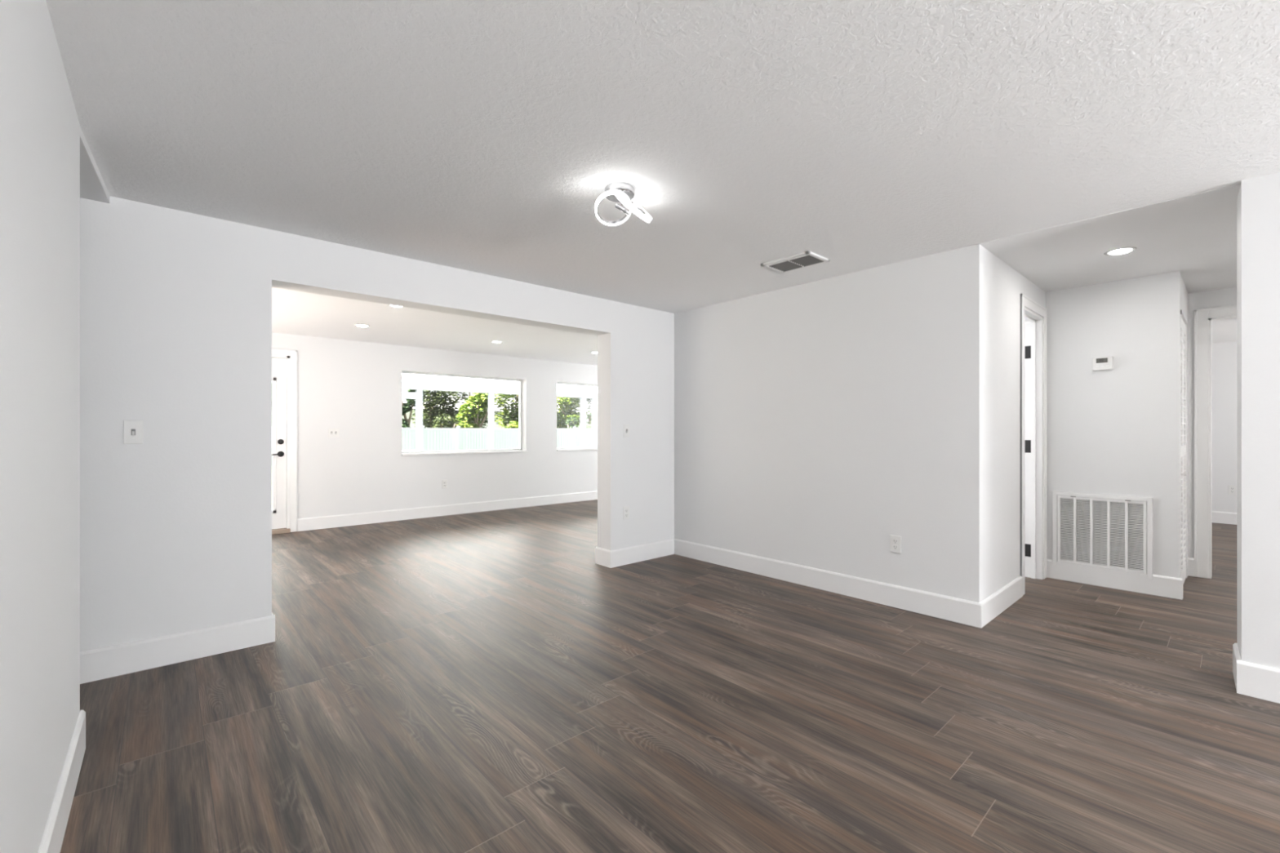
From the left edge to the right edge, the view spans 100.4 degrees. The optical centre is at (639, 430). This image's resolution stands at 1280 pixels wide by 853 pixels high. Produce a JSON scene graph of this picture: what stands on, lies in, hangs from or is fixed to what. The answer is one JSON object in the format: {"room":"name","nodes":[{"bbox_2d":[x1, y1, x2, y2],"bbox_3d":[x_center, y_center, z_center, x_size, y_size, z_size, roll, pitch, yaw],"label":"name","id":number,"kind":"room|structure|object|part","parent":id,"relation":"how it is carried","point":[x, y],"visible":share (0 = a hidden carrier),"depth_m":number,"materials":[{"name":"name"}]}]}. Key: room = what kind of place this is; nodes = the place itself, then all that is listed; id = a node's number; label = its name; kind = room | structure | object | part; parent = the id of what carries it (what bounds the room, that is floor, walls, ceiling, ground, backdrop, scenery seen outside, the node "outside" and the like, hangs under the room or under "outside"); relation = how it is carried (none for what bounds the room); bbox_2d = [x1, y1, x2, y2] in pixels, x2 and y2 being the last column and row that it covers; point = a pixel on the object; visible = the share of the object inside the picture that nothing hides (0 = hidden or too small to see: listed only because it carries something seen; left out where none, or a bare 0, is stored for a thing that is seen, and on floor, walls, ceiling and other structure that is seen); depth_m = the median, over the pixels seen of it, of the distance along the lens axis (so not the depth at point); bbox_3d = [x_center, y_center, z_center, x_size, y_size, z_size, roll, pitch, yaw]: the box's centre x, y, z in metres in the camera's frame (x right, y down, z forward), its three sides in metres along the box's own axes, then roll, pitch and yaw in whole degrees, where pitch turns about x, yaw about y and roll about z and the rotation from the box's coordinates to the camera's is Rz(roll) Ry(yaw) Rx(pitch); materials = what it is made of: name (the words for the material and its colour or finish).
{"room":"empty living room","nodes":[
{"label":"empty living room","id":0,"kind":"room"},
{"bbox_2d":[0,0,79,852],"bbox_3d":[1.011,0.026,-1.564,0.120,2.290,9.320,0,0,-42],"label":"wall","id":1,"kind":"structure","parent":0,"point":[40,126],"depth_m":1.29,"materials":[{"name":"paint"}]},
{"bbox_2d":[37,709,85,852],"bbox_3d":[-0.443,1.099,0.164,0.014,0.145,4.834,0,0,-42],"label":"baseboard","id":2,"kind":"structure","parent":1,"relation":"attached to","point":[51,842],"depth_m":1.58,"materials":[{"name":"paint"}]},
{"bbox_2d":[80,127,110,204],"bbox_3d":[-2.332,-1.101,2.208,0.158,0.036,0.760,0,0,-42],"label":"wall","id":3,"kind":"structure","parent":1,"relation":"attached to","point":[92,186],"depth_m":2.30,"materials":[{"name":"paint"}]},
{"bbox_2d":[80,195,674,652],"bbox_3d":[0.537,0.026,5.404,12.000,2.290,0.187,0,0,-42],"label":"wall partition","id":4,"kind":"structure","parent":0,"point":[175,306],"depth_m":2.80,"materials":[{"name":"paint"}]},
{"bbox_2d":[123,420,142,444],"bbox_3d":[-2.459,0.006,2.590,0.070,0.115,0.021,0,0,-42],"label":"light switch","id":5,"kind":"object","parent":4,"relation":"attached to","point":[132,429],"visible":1,"depth_m":2.59,"materials":[{"name":"white plastic"}]},
{"bbox_2d":[80,614,275,684],"bbox_3d":[-2.766,1.099,2.320,1.964,0.145,0.014,0,0,-42],"label":"baseboard","id":6,"kind":"structure","parent":4,"relation":"attached to","point":[107,662],"depth_m":2.69,"materials":[{"name":"paint"}]},
{"bbox_2d":[595,546,610,567],"bbox_3d":[-0.323,1.099,4.646,0.014,0.145,0.201,0,0,-42],"label":"baseboard","id":7,"kind":"structure","parent":4,"relation":"attached to","point":[602,555],"depth_m":4.64,"materials":[{"name":"paint"}]},
{"bbox_2d":[622,506,629,519],"bbox_3d":[-0.119,0.722,4.687,0.070,0.115,0.009,0,0,-42],"label":"wall outlet","id":8,"kind":"object","parent":4,"relation":"attached to","point":[625,509],"visible":1,"depth_m":4.68,"materials":[{"name":"white plastic"}]},
{"bbox_2d":[623,424,629,437],"bbox_3d":[-0.112,0.002,4.685,0.070,0.115,0.021,0,0,-42],"label":"light switch","id":9,"kind":"object","parent":4,"relation":"attached to","point":[626,427],"visible":1,"depth_m":4.68,"materials":[{"name":"white plastic"}]},
{"bbox_2d":[609,538,674,568],"bbox_3d":[0.032,1.099,4.819,0.774,0.145,0.014,0,0,-42],"label":"baseboard","id":10,"kind":"structure","parent":4,"relation":"attached to","point":[620,557],"depth_m":4.79,"materials":[{"name":"paint"}]},
{"bbox_2d":[271,332,597,519],"bbox_3d":[-1.947,0.026,8.185,12.000,2.290,0.200,0,0,-42],"label":"wall","id":11,"kind":"structure","parent":0,"point":[353,388],"depth_m":6.93,"materials":[{"name":"paint"}]},
{"bbox_2d":[271,348,297,534],"bbox_3d":[-4.453,0.119,5.897,1.112,2.105,0.195,0,0,-42],"label":"door","id":12,"kind":"structure","parent":11,"relation":"in","point":[284,362],"depth_m":6.16,"materials":[{"name":"paint"}]},
{"bbox_3d":[-4.447,0.167,5.886,0.723,1.550,0.060,0,0,-42],"label":"glass frame","id":13,"kind":"part","parent":12,"relation":"part of","materials":[{"name":"paint"}]},
{"bbox_3d":[-4.147,0.267,6.088,0.153,0.064,0.053,0,0,-42],"label":"lever","id":14,"kind":"part","parent":12,"relation":"part of","materials":[{"name":"black metal"}]},
{"bbox_2d":[328,428,338,437],"bbox_3d":[-3.708,0.025,6.465,0.116,0.115,0.021,0,0,-42],"label":"light switch","id":15,"kind":"object","parent":11,"relation":"attached to","point":[332,433],"visible":1,"depth_m":6.46,"materials":[{"name":"white plastic"}]},
{"bbox_2d":[442,480,447,488],"bbox_3d":[-2.697,0.737,7.375,0.070,0.115,0.009,0,0,-42],"label":"wall outlet","id":16,"kind":"object","parent":11,"relation":"attached to","point":[444,482],"visible":1,"depth_m":7.37,"materials":[{"name":"white plastic"}]},
{"bbox_2d":[297,490,597,531],"bbox_3d":[-0.695,1.099,9.160,8.835,0.145,0.014,0,0,-42],"label":"baseboard","id":17,"kind":"structure","parent":11,"relation":"attached to","point":[353,519],"depth_m":7.26,"materials":[{"name":"paint"}]},
{"bbox_2d":[401,371,528,455],"bbox_3d":[-2.484,-0.234,7.674,1.856,1.119,0.197,0,0,-42],"label":"window","id":18,"kind":"structure","parent":11,"relation":"in","point":[522,383],"depth_m":8.06,"materials":[{"name":"white plastic"}]},
{"bbox_3d":[-2.464,0.312,7.653,1.856,0.026,0.139,0,0,-42],"label":"sill","id":19,"kind":"part","parent":18,"relation":"part of","materials":[{"name":"paint"}]},
{"bbox_2d":[556,382,597,451],"bbox_3d":[-0.703,-0.234,9.264,1.851,1.119,0.197,0,0,-42],"label":"window","id":20,"kind":"structure","parent":11,"relation":"in","point":[585,448],"depth_m":8.95,"materials":[{"name":"white plastic"}]},
{"bbox_3d":[-0.683,0.312,9.243,1.851,0.026,0.139,0,0,-42],"label":"sill","id":21,"kind":"part","parent":20,"relation":"part of","materials":[{"name":"paint"}]},
{"bbox_2d":[45,0,1279,365],"bbox_3d":[2.754,-1.192,2.997,12.300,0.153,14.202,0,0,-42],"label":"ceiling","id":22,"kind":"structure","parent":0,"point":[481,136],"depth_m":2.01,"materials":[{"name":"white paint"}]},
{"bbox_2d":[354,324,369,327],"bbox_3d":[-2.948,-1.113,5.666,0.150,0.010,0.150,0,0,-42],"label":"recessed light","id":23,"kind":"object","parent":22,"relation":"in","point":[356,325],"visible":1,"depth_m":5.65,"materials":[{"name":"white plastic"}]},
{"bbox_2d":[387,304,403,307],"bbox_3d":[-2.166,-1.113,4.749,0.150,0.010,0.150,0,0,-42],"label":"recessed light","id":24,"kind":"object","parent":22,"relation":"in","point":[388,304],"visible":0.38,"depth_m":4.76,"materials":[{"name":"white plastic"}]},
{"bbox_2d":[490,340,502,342],"bbox_3d":[-1.796,-1.113,6.695,0.150,0.010,0.150,0,0,-42],"label":"recessed light","id":25,"kind":"object","parent":22,"relation":"in","point":[493,341],"visible":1,"depth_m":6.66,"materials":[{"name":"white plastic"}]},
{"bbox_2d":[595,182,652,226],"bbox_3d":[-0.068,-1.050,2.479,0.285,0.164,0.170,0,0,-28],"label":"ceiling light","id":26,"kind":"object","parent":22,"relation":"attached to","point":[624,193],"visible":1,"depth_m":2.43,"materials":[{"name":"silver metal"}]},
{"bbox_3d":[-0.080,-1.027,2.480,0.072,0.054,0.017,0,0,0],"label":"connector rod","id":27,"kind":"part","parent":26,"relation":"part of","materials":[{"name":"silver metal"}]},
{"bbox_2d":[760,250,830,273],"bbox_3d":[1.023,-1.111,3.528,0.266,0.014,0.356,0,0,-42],"label":"ceiling vent","id":28,"kind":"object","parent":22,"relation":"in","point":[806,259],"visible":1,"depth_m":3.51,"materials":[{"name":"white metal"}]},
{"bbox_2d":[1104,246,1136,255],"bbox_3d":[2.978,-1.110,3.309,0.150,0.010,0.150,0,0,-42],"label":"recessed light","id":29,"kind":"object","parent":22,"relation":"in","point":[1123,250],"visible":1,"depth_m":3.29,"materials":[{"name":"white plastic"}]},
{"bbox_2d":[60,499,1279,852],"bbox_3d":[2.716,1.232,2.963,12.400,0.120,14.202,0,0,-42],"label":"floor","id":30,"kind":"structure","parent":0,"point":[472,682],"depth_m":2.16,"materials":[{"name":"brown plastic"}]},
{"bbox_2d":[674,248,956,597],"bbox_3d":[1.182,0.026,4.224,0.120,2.290,2.432,0,0,-42],"label":"wall","id":31,"kind":"structure","parent":0,"point":[815,422],"depth_m":3.89,"materials":[{"name":"paint"}]},
{"bbox_2d":[674,538,982,627],"bbox_3d":[1.176,1.099,4.130,0.014,0.145,2.566,0,0,-42],"label":"baseboard","id":32,"kind":"structure","parent":31,"relation":"attached to","point":[964,611],"depth_m":3.79,"materials":[{"name":"paint"}]},
{"bbox_2d":[890,534,901,553],"bbox_3d":[1.699,0.753,3.548,0.009,0.115,0.070,0,0,-42],"label":"wall outlet","id":33,"kind":"object","parent":31,"relation":"attached to","point":[895,540],"visible":1,"depth_m":3.54,"materials":[{"name":"white plastic"}]},
{"bbox_2d":[893,538,897,543],"bbox_3d":[1.697,0.734,3.547,0.004,0.029,0.033,0,0,-42],"label":"receptacle","id":34,"kind":"object","parent":33,"relation":"attached to","point":[895,540],"depth_m":3.55,"materials":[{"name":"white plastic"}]},
{"bbox_2d":[893,544,897,549],"bbox_3d":[1.697,0.773,3.547,0.004,0.029,0.033,0,0,-42],"label":"receptacle","id":35,"kind":"object","parent":33,"relation":"attached to","point":[895,546],"depth_m":3.55,"materials":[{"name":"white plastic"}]},
{"bbox_2d":[956,243,1045,602],"bbox_3d":[2.601,0.026,3.781,1.646,2.290,0.120,0,0,-42],"label":"wall","id":36,"kind":"structure","parent":0,"point":[988,290],"depth_m":3.28,"materials":[{"name":"paint"}]},
{"bbox_2d":[980,575,1022,627],"bbox_3d":[2.366,1.099,3.481,0.897,0.145,0.014,0,0,-42],"label":"baseboard","id":37,"kind":"structure","parent":36,"relation":"attached to","point":[998,602],"depth_m":3.44,"materials":[{"name":"paint"}]},
{"bbox_2d":[1045,271,1181,577],"bbox_3d":[3.513,0.026,4.086,0.120,2.290,0.879,0,0,-42],"label":"wall","id":38,"kind":"structure","parent":0,"point":[1117,431],"depth_m":3.94,"materials":[{"name":"paint"}]},
{"bbox_2d":[1052,491,1152,579],"bbox_3d":[3.495,0.769,4.050,0.084,0.580,0.575,0,0,-42],"label":"air vent","id":39,"kind":"object","parent":38,"relation":"in","point":[1116,534],"visible":1,"depth_m":4.01,"materials":[{"name":"white metal"}]},
{"bbox_3d":[3.342,0.769,4.178,0.010,0.479,0.083,0,0,-42],"label":"louvre panel","id":40,"kind":"part","parent":39,"relation":"part of","materials":[{"name":"white metal"}]},
{"bbox_3d":[3.408,0.769,4.104,0.010,0.479,0.083,0,0,-42],"label":"louvre panel","id":41,"kind":"part","parent":39,"relation":"part of","materials":[{"name":"white metal"}]},
{"bbox_3d":[3.474,0.769,4.030,0.010,0.479,0.083,0,0,-42],"label":"louvre panel","id":42,"kind":"part","parent":39,"relation":"part of","materials":[{"name":"white metal"}]},
{"bbox_3d":[3.540,0.769,3.957,0.010,0.479,0.083,0,0,-42],"label":"louvre panel","id":43,"kind":"part","parent":39,"relation":"part of","materials":[{"name":"white metal"}]},
{"bbox_3d":[3.606,0.769,3.883,0.010,0.479,0.083,0,0,-42],"label":"louvre panel","id":44,"kind":"part","parent":39,"relation":"part of","materials":[{"name":"white metal"}]},
{"bbox_2d":[1092,355,1113,371],"bbox_3d":[3.478,-0.504,4.012,0.030,0.100,0.120,0,0,-42],"label":"thermostat","id":45,"kind":"object","parent":38,"relation":"attached to","point":[1102,363],"visible":1,"depth_m":4.00,"materials":[{"name":"white plastic"}]},
{"bbox_2d":[1046,559,1182,599],"bbox_3d":[3.508,1.099,3.990,0.014,0.145,0.771,0,0,-42],"label":"baseboard","id":46,"kind":"structure","parent":38,"relation":"attached to","point":[1160,585],"depth_m":3.94,"materials":[{"name":"paint"}]},
{"bbox_2d":[1181,275,1187,577],"bbox_3d":[4.106,0.026,4.107,0.794,2.290,0.120,0,0,-42],"label":"wall","id":47,"kind":"structure","parent":0,"point":[1184,291],"depth_m":4.25,"materials":[{"name":"paint"}]},
{"bbox_2d":[1180,310,1186,584],"bbox_3d":[4.074,0.153,4.004,0.721,2.012,0.060,0,0,-42],"label":"door frame","id":48,"kind":"structure","parent":47,"relation":"in","point":[1184,473],"depth_m":4.01,"materials":[{"name":"paint"}]},
{"bbox_2d":[1187,286,1236,558],"bbox_3d":[5.132,0.026,3.644,0.120,2.290,3.600,0,0,-42],"label":"wall","id":49,"kind":"structure","parent":0,"point":[1224,296],"depth_m":4.31,"materials":[{"name":"paint"}]},
{"bbox_2d":[1187,557,1194,576],"bbox_3d":[4.449,1.099,4.308,0.014,0.145,0.037,0,0,-42],"label":"baseboard","id":50,"kind":"structure","parent":49,"relation":"attached to","point":[1190,561],"depth_m":4.31,"materials":[{"name":"paint"}]},
{"bbox_2d":[1194,304,1236,578],"bbox_3d":[4.812,0.099,3.992,0.134,2.145,0.923,0,0,-42],"label":"door frame","id":51,"kind":"structure","parent":49,"relation":"in","point":[1203,317],"depth_m":4.26,"materials":[{"name":"paint"}]},
{"bbox_2d":[1212,341,1236,512],"bbox_3d":[7.837,0.026,6.328,0.120,2.290,4.000,0,0,-42],"label":"wall","id":52,"kind":"structure","parent":0,"point":[1224,354],"depth_m":6.75,"materials":[{"name":"paint"}]},
{"bbox_2d":[1212,511,1236,524],"bbox_3d":[7.913,1.099,6.141,0.014,0.145,3.580,0,0,-42],"label":"baseboard","id":53,"kind":"structure","parent":52,"relation":"attached to","point":[1224,517],"depth_m":6.73,"materials":[{"name":"paint"}]},
{"bbox_2d":[1227,484,1236,494],"bbox_3d":[7.426,0.742,6.691,0.009,0.115,0.070,0,0,-42],"label":"wall outlet","id":54,"kind":"object","parent":52,"relation":"attached to","point":[1232,490],"visible":1,"depth_m":6.69,"materials":[{"name":"white plastic"}]},
{"bbox_2d":[1236,171,1279,668],"bbox_3d":[4.943,0.026,0.058,0.268,2.290,6.502,0,0,-42],"label":"wall","id":55,"kind":"structure","parent":0,"point":[1258,201],"depth_m":2.35,"materials":[{"name":"paint"}]},
{"bbox_2d":[1232,643,1241,689],"bbox_3d":[2.783,1.099,2.488,0.282,0.145,0.014,0,0,-44],"label":"baseboard","id":56,"kind":"structure","parent":55,"relation":"attached to","point":[1236,655],"depth_m":2.49,"materials":[{"name":"paint"}]},
{"bbox_2d":[1236,659,1279,703],"bbox_3d":[3.606,1.099,1.345,0.014,0.145,2.803,0,0,-42],"label":"baseboard","id":57,"kind":"structure","parent":55,"relation":"attached to","point":[1254,680],"depth_m":2.34,"materials":[{"name":"paint"}]},
{"bbox_3d":[2.349,0.026,5.267,0.120,2.290,2.432,0,0,-42],"label":"wall","id":58,"kind":"structure","parent":0,"visible":0},
{"bbox_2d":[1020,293,1046,595],"bbox_3d":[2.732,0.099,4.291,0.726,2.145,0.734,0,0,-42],"label":"door frame","id":59,"kind":"structure","parent":58,"relation":"in","point":[1033,314],"depth_m":4.23,"materials":[{"name":"paint"}]},
{"label":"outside","id":60,"kind":"structure","parent":0,"visible":0},
{"bbox_3d":[-7.562,1.671,38.496,80.000,0.200,52.498,0,0,-42],"label":"ground","id":61,"kind":"structure","parent":60,"visible":0},
{"bbox_2d":[401,389,425,428],"bbox_3d":[-13.242,-0.511,30.474,1.988,4.176,1.398,0,0,-42],"label":"leafy tree","id":62,"kind":"object","parent":61,"relation":"on","point":[410,404],"visible":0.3,"depth_m":30.39,"materials":[{"name":"green plant"}]},
{"bbox_2d":[410,390,459,428],"bbox_3d":[-12.838,-1.262,33.728,3.681,5.676,3.586,0,0,-42],"label":"leafy tree","id":63,"kind":"object","parent":61,"relation":"on","point":[437,404],"visible":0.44,"depth_m":33.30,"materials":[{"name":"green plant"}]},
{"bbox_2d":[431,413,459,428],"bbox_3d":[-10.549,0.315,29.349,1.703,2.535,1.868,0,0,-14],"label":"shrub","id":64,"kind":"object","parent":61,"relation":"on","point":[450,422],"visible":0.34,"depth_m":28.95,"materials":[{"name":"green plant"}]},
{"bbox_2d":[445,391,502,428],"bbox_3d":[-12.916,-2.226,41.234,4.980,7.602,4.272,0,0,4],"label":"leafy tree","id":65,"kind":"object","parent":61,"relation":"on","point":[464,397],"visible":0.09,"depth_m":41.07,"materials":[{"name":"green plant"}]},
{"bbox_2d":[454,392,494,428],"bbox_3d":[-10.257,-0.460,32.123,2.574,4.077,2.611,0,0,15],"label":"leafy tree","id":66,"kind":"object","parent":61,"relation":"on","point":[468,416],"visible":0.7,"depth_m":31.94,"materials":[{"name":"green plant"}]},
{"bbox_2d":[401,426,591,450],"bbox_3d":[-4.727,0.656,31.977,42.105,1.830,0.160,0,0,-42],"label":"vinyl fence","id":67,"kind":"object","parent":61,"relation":"on","point":[433,439],"visible":0.08,"depth_m":28.19,"materials":[{"name":"white plastic"}]},
{"bbox_3d":[-11.498,0.697,25.931,1.700,1.650,0.040,0,0,-42],"label":"panel","id":68,"kind":"part","parent":67,"relation":"part of","materials":[{"name":"plastic"}]},
{"bbox_3d":[-10.815,0.702,26.540,0.130,1.740,0.130,0,0,-42],"label":"post","id":69,"kind":"part","parent":67,"relation":"part of","materials":[{"name":"plastic"}]},
{"bbox_3d":[-10.133,0.697,27.149,1.700,1.650,0.040,0,0,-42],"label":"panel","id":70,"kind":"part","parent":67,"relation":"part of","materials":[{"name":"plastic"}]},
{"bbox_3d":[-9.450,0.702,27.759,0.130,1.740,0.130,0,0,-42],"label":"post","id":71,"kind":"part","parent":67,"relation":"part of","materials":[{"name":"plastic"}]},
{"bbox_3d":[-8.768,0.697,28.368,1.700,1.650,0.040,0,0,-42],"label":"panel","id":72,"kind":"part","parent":67,"relation":"part of","materials":[{"name":"plastic"}]},
{"bbox_3d":[-7.403,0.697,29.587,1.700,1.650,0.040,0,0,-42],"label":"panel","id":73,"kind":"part","parent":67,"relation":"part of","materials":[{"name":"plastic"}]},
{"bbox_3d":[-4.673,0.697,32.025,1.700,1.650,0.040,0,0,-42],"label":"panel","id":74,"kind":"part","parent":67,"relation":"part of","materials":[{"name":"plastic"}]},
{"bbox_3d":[-3.990,0.702,32.635,0.130,1.740,0.130,0,0,-42],"label":"post","id":75,"kind":"part","parent":67,"relation":"part of","materials":[{"name":"plastic"}]},
{"bbox_3d":[-3.308,0.697,33.244,1.700,1.650,0.040,0,0,-42],"label":"panel","id":76,"kind":"part","parent":67,"relation":"part of","materials":[{"name":"plastic"}]},
{"bbox_2d":[401,395,591,428],"bbox_3d":[-14.069,-0.829,51.789,33.000,4.800,9.200,0,0,-42],"label":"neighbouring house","id":77,"kind":"structure","parent":61,"relation":"on","point":[412,425],"depth_m":47.42,"materials":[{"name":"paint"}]},
{"bbox_2d":[493,393,519,428],"bbox_3d":[-8.164,-1.248,35.345,4.373,5.648,3.340,0,0,-22],"label":"leafy tree","id":78,"kind":"object","parent":61,"relation":"on","point":[514,414],"visible":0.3,"depth_m":34.90,"materials":[{"name":"green plant"}]},
{"bbox_2d":[503,421,519,428],"bbox_3d":[-7.389,0.497,31.788,1.673,2.171,2.278,0,0,-42],"label":"shrub","id":79,"kind":"object","parent":61,"relation":"on","point":[511,425],"visible":0.12,"depth_m":31.29,"materials":[{"name":"green plant"}]},
{"bbox_2d":[556,396,579,428],"bbox_3d":[-5.222,-1.074,37.189,3.083,5.302,2.387,0,0,28],"label":"leafy tree","id":80,"kind":"object","parent":61,"relation":"on","point":[570,404],"visible":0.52,"depth_m":36.73,"materials":[{"name":"green plant"}]},
{"bbox_2d":[564,416,579,428],"bbox_3d":[-4.433,0.317,34.287,1.563,2.533,1.999,0,0,30],"label":"shrub","id":81,"kind":"object","parent":61,"relation":"on","point":[575,422],"visible":0.16,"depth_m":34.75,"materials":[{"name":"green plant"}]},
{"bbox_2d":[559,397,591,428],"bbox_3d":[-4.647,-1.688,45.428,5.341,6.527,3.516,0,0,-10],"label":"leafy tree","id":82,"kind":"object","parent":61,"relation":"on","point":[589,416],"visible":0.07,"depth_m":45.25,"materials":[{"name":"green plant"}]},
{"bbox_2d":[577,424,591,428],"bbox_3d":[-4.274,0.533,40.694,2.567,2.077,2.586,0,0,-42],"label":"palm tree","id":83,"kind":"object","parent":61,"relation":"on","point":[588,426],"visible":0.17,"depth_m":40.05,"materials":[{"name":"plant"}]},
{"bbox_3d":[-3.385,1.402,9.045,11.000,0.340,2.998,0,0,-42],"label":"floor","id":84,"kind":"structure","parent":61,"relation":"on","visible":0},
{"bbox_2d":[401,373,597,451],"bbox_3d":[-3.378,-0.018,9.029,11.412,2.498,2.930,0,0,-42],"label":"patio cover","id":85,"kind":"object","parent":84,"relation":"on","point":[420,383],"visible":0.2,"depth_m":10.83,"materials":[{"name":"white"}]},
{"bbox_3d":[-4.563,0.252,9.741,0.930,1.940,0.050,0,0,-42],"label":"screen door frame","id":86,"kind":"part","parent":85,"relation":"part of","materials":[{"name":"white metal"}]},
{"bbox_3d":[-4.179,0.227,10.091,0.102,2.010,0.100,0,0,-42],"label":"post","id":87,"kind":"part","parent":85,"relation":"part of","materials":[{"name":"white metal"}]},
{"bbox_3d":[-3.089,0.227,11.064,0.090,2.010,0.100,0,0,-42],"label":"post","id":88,"kind":"part","parent":85,"relation":"part of","materials":[{"name":"white metal"}]},
{"bbox_3d":[-3.381,-1.077,9.027,11.406,0.380,2.930,0,0,-42],"label":"roof panel","id":89,"kind":"part","parent":85,"relation":"part of","materials":[{"name":"white"}]},
{"bbox_3d":[-1.345,0.227,12.621,0.115,2.010,0.100,0,0,-42],"label":"post","id":90,"kind":"part","parent":85,"relation":"part of","materials":[{"name":"white metal"}]},
{"bbox_3d":[-1.053,0.227,12.882,0.210,2.010,0.100,0,0,-42],"label":"post","id":91,"kind":"part","parent":85,"relation":"part of","materials":[{"name":"white metal"}]}
]}

